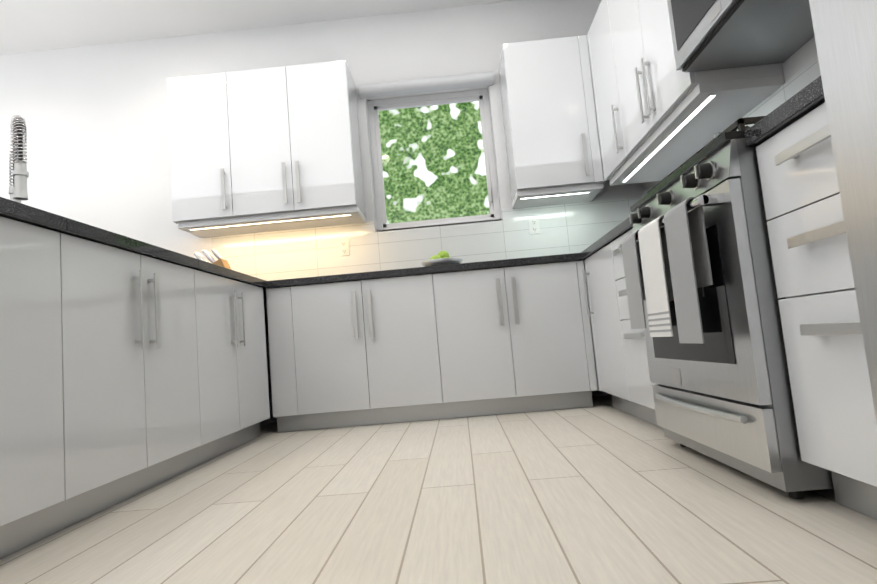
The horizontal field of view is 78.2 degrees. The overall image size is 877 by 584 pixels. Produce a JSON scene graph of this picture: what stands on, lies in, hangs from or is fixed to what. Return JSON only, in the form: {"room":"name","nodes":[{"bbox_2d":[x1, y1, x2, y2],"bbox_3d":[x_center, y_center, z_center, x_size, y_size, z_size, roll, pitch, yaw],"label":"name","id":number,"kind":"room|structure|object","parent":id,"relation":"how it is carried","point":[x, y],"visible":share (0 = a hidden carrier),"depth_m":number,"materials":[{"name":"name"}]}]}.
{"room":"kitchen","nodes":[
{"label":"kitchen","id":0,"kind":"room"},
{"bbox_2d":[0,0,518,54],"bbox_3d":[-2.244,-2.157,2.117,7.400,0.100,4.395,-5,-5,2],"label":"ceiling","id":1,"kind":"structure","parent":0,"point":[32,25],"depth_m":3.90,"materials":[{"name":"paint"}]},
{"bbox_2d":[0,0,642,422],"bbox_3d":[-2.132,-0.453,4.063,7.200,2.930,0.200,-5,-5,2],"label":"wall","id":2,"kind":"structure","parent":0,"point":[96,134],"depth_m":4.03,"materials":[{"name":"paint"}]},
{"bbox_2d":[167,72,254,234],"bbox_3d":[-1.598,-0.963,3.801,0.410,1.000,0.366,-5,-5,2],"label":"upper cabinet","id":3,"kind":"object","parent":2,"relation":"attached to","point":[199,118],"depth_m":3.62,"materials":[{"name":"white wood"}]},
{"bbox_2d":[227,60,365,230],"bbox_3d":[-0.986,-1.017,3.782,0.820,1.000,0.366,-5,-5,2],"label":"upper cabinet","id":4,"kind":"object","parent":2,"relation":"attached to","point":[265,145],"depth_m":3.60,"materials":[{"name":"white wood"}]},
{"bbox_2d":[211,197,641,280],"bbox_3d":[-0.084,-0.310,3.920,3.118,0.450,0.123,-5,-5,2],"label":"backsplash","id":5,"kind":"structure","parent":2,"relation":"attached to","point":[570,228],"depth_m":3.86,"materials":[{"name":"tile"}]},
{"bbox_2d":[339,239,349,255],"bbox_3d":[-0.679,-0.318,3.878,0.072,0.116,0.010,-5,-5,2],"label":"electrical outlet","id":6,"kind":"object","parent":5,"relation":"attached to","point":[343,244],"depth_m":3.88,"materials":[{"name":"white plastic"}]},
{"bbox_2d":[528,218,539,234],"bbox_3d":[0.682,-0.469,3.838,0.072,0.116,0.010,-5,-5,2],"label":"electrical outlet","id":7,"kind":"object","parent":5,"relation":"attached to","point":[534,227],"depth_m":3.84,"materials":[{"name":"white plastic"}]},
{"bbox_2d":[367,89,500,229],"bbox_3d":[-0.040,-0.984,4.059,0.920,1.035,0.070,-5,-5,2],"label":"window","id":8,"kind":"structure","parent":2,"relation":"in","point":[481,96],"depth_m":4.06,"materials":[{"name":"white"}]},
{"bbox_2d":[358,71,493,98],"bbox_3d":[-0.091,-1.518,3.934,0.980,0.080,0.090,-5,-5,2],"label":"window blind","id":9,"kind":"object","parent":8,"relation":"attached to","point":[429,84],"visible":1,"depth_m":3.90,"materials":[{"name":"white fabric"}]},
{"bbox_2d":[499,35,603,206],"bbox_3d":[0.756,-1.172,3.727,0.558,1.000,0.366,-5,-5,2],"label":"upper cabinet","id":10,"kind":"object","parent":2,"relation":"attached to","point":[553,148],"depth_m":3.55,"materials":[{"name":"white wood"}]},
{"bbox_2d":[191,95,714,229],"bbox_3d":[-0.302,-0.668,2.342,2.890,0.002,2.600,-5,-5,2],"label":"light strips","id":11,"kind":"object","parent":10,"relation":"attached to","point":[692,115],"visible":1,"depth_m":3.07,"materials":[{"name":"white plastic"}]},
{"bbox_2d":[0,394,876,583],"bbox_3d":[-1.986,0.848,1.829,7.400,0.100,4.395,-5,-5,2],"label":"floor","id":12,"kind":"structure","parent":0,"point":[602,490],"depth_m":1.39,"materials":[{"name":"beige wood"}]},
{"bbox_2d":[0,216,75,558],"bbox_3d":[-1.381,0.257,1.293,0.597,0.867,0.518,-5,-5,2],"label":"base cabinet","id":13,"kind":"object","parent":12,"relation":"on","point":[38,501],"depth_m":1.45,"materials":[{"name":"paint"}]},
{"bbox_2d":[0,197,267,291],"bbox_3d":[-1.378,-0.121,2.152,0.618,0.040,2.158,-5,-5,2],"label":"countertop","id":14,"kind":"structure","parent":13,"relation":"on","point":[10,209],"depth_m":1.77,"materials":[{"name":"black stone"}]},
{"bbox_2d":[9,115,28,202],"bbox_3d":[-1.548,-0.396,1.997,0.212,0.504,0.243,-5,-5,2],"label":"faucet","id":15,"kind":"object","parent":14,"relation":"on","point":[18,189],"visible":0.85,"depth_m":1.90,"materials":[{"name":"silver metal"}]},
{"bbox_2d":[194,249,231,269],"bbox_3d":[-1.458,-0.145,3.546,0.278,0.284,0.100,-5,-5,2],"label":"knife block","id":16,"kind":"object","parent":14,"relation":"on","point":[222,262],"visible":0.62,"depth_m":3.53,"materials":[{"name":"brown wood"}]},
{"bbox_2d":[68,267,269,483],"bbox_3d":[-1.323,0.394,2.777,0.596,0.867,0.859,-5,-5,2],"label":"base cabinet","id":17,"kind":"object","parent":12,"relation":"on","point":[124,374],"depth_m":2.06,"materials":[{"name":"paint"}]},
{"bbox_2d":[266,274,445,431],"bbox_3d":[-0.492,0.392,3.509,1.010,0.868,0.612,-5,-5,2],"label":"base cabinet","id":18,"kind":"object","parent":12,"relation":"on","point":[360,352],"depth_m":3.21,"materials":[{"name":"white wood"}]},
{"bbox_2d":[263,253,584,299],"bbox_3d":[-0.074,-0.103,3.515,3.126,0.040,0.660,-5,-5,2],"label":"countertop","id":19,"kind":"structure","parent":18,"relation":"on","point":[574,256],"depth_m":3.22,"materials":[{"name":"black stone"}]},
{"bbox_2d":[421,251,462,266],"bbox_3d":[0.025,-0.200,3.582,0.280,0.148,0.280,-5,-5,2],"label":"fruit bowl","id":20,"kind":"object","parent":19,"relation":"on","point":[442,258],"visible":0.56,"depth_m":3.49,"materials":[{"name":"white ceramic"}]},
{"bbox_2d":[434,260,597,418],"bbox_3d":[0.460,0.307,3.479,0.902,0.868,0.612,-5,-5,2],"label":"base cabinet","id":21,"kind":"object","parent":12,"relation":"on","point":[486,342],"depth_m":3.18,"materials":[{"name":"white wood"}]},
{"bbox_2d":[582,244,629,413],"bbox_3d":[1.193,0.185,2.861,0.612,0.868,0.568,-5,-5,2],"label":"base cabinet","id":22,"kind":"object","parent":12,"relation":"on","point":[603,313],"depth_m":2.87,"materials":[{"name":"white wood"}]},
{"bbox_2d":[610,228,663,428],"bbox_3d":[1.171,0.135,2.321,0.612,0.868,0.518,-5,-5,2],"label":"base cabinet","id":23,"kind":"object","parent":12,"relation":"on","point":[639,390],"depth_m":2.48,"materials":[{"name":"white wood"}]},
{"bbox_2d":[580,217,632,259],"bbox_3d":[1.132,-0.291,2.625,0.636,0.040,1.050,-5,-5,2],"label":"countertop","id":24,"kind":"structure","parent":23,"relation":"on","point":[624,226],"depth_m":2.62,"materials":[{"name":"black stone"}]},
{"bbox_2d":[618,116,833,498],"bbox_3d":[1.043,-0.093,1.698,0.734,1.225,0.758,-5,-5,2],"label":"range","id":25,"kind":"object","parent":12,"relation":"on","point":[701,289],"visible":0.65,"depth_m":1.44,"materials":[{"name":"silver metal"}]},
{"bbox_2d":[756,102,876,519],"bbox_3d":[1.122,0.020,1.068,0.612,0.868,0.452,-5,-5,2],"label":"base cabinet","id":26,"kind":"object","parent":12,"relation":"on","point":[834,411],"depth_m":1.16,"materials":[{"name":"white wood"}]},
{"bbox_2d":[744,76,824,146],"bbox_3d":[1.073,-0.431,1.112,0.633,0.040,0.460,-5,-5,2],"label":"countertop","id":27,"kind":"structure","parent":26,"relation":"on","point":[808,98],"depth_m":1.18,"materials":[{"name":"black stone"}]},
{"bbox_2d":[809,0,876,422],"bbox_3d":[0.913,-0.491,0.378,0.840,1.787,0.910,-5,-5,2],"label":"refrigerator","id":28,"kind":"object","parent":12,"relation":"on","point":[845,32],"visible":1,"depth_m":0.78,"materials":[{"name":"silver metal"}]},
{"bbox_2d":[641,36,817,195],"bbox_3d":[1.469,-0.973,1.860,0.200,2.930,4.395,-5,-5,2],"label":"wall","id":29,"kind":"structure","parent":0,"point":[801,58],"depth_m":2.08,"materials":[{"name":"paint"}]},
{"bbox_2d":[587,0,694,183],"bbox_3d":[1.202,-1.251,3.297,0.366,1.000,0.465,-5,-5,2],"label":"upper cabinet","id":30,"kind":"object","parent":29,"relation":"attached to","point":[616,169],"depth_m":3.26,"materials":[{"name":"white wood"}]},
{"bbox_2d":[607,0,783,159],"bbox_3d":[1.176,-1.312,2.641,0.366,1.000,0.853,-5,-5,2],"label":"upper cabinet","id":31,"kind":"object","parent":29,"relation":"attached to","point":[649,98],"depth_m":2.54,"materials":[{"name":"white wood"}]},
{"bbox_2d":[667,0,814,72],"bbox_3d":[1.109,-1.136,1.806,0.479,0.413,0.762,-5,-5,2],"label":"microwave","id":32,"kind":"object","parent":31,"relation":"attached to","point":[714,34],"visible":1,"depth_m":1.96,"materials":[{"name":"silver metal"}]},
{"bbox_2d":[642,57,820,196],"bbox_3d":[1.412,-0.589,2.351,0.008,0.450,2.928,-5,-5,2],"label":"backsplash","id":33,"kind":"structure","parent":29,"relation":"attached to","point":[797,83],"depth_m":2.14,"materials":[{"name":"tile"}]},
{"label":"outside","id":34,"kind":"structure","parent":0,"visible":0},
{"bbox_2d":[378,101,489,223],"bbox_3d":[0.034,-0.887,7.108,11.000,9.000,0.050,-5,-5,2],"label":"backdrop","id":35,"kind":"structure","parent":34,"point":[394,200],"depth_m":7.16,"materials":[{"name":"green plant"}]}
]}

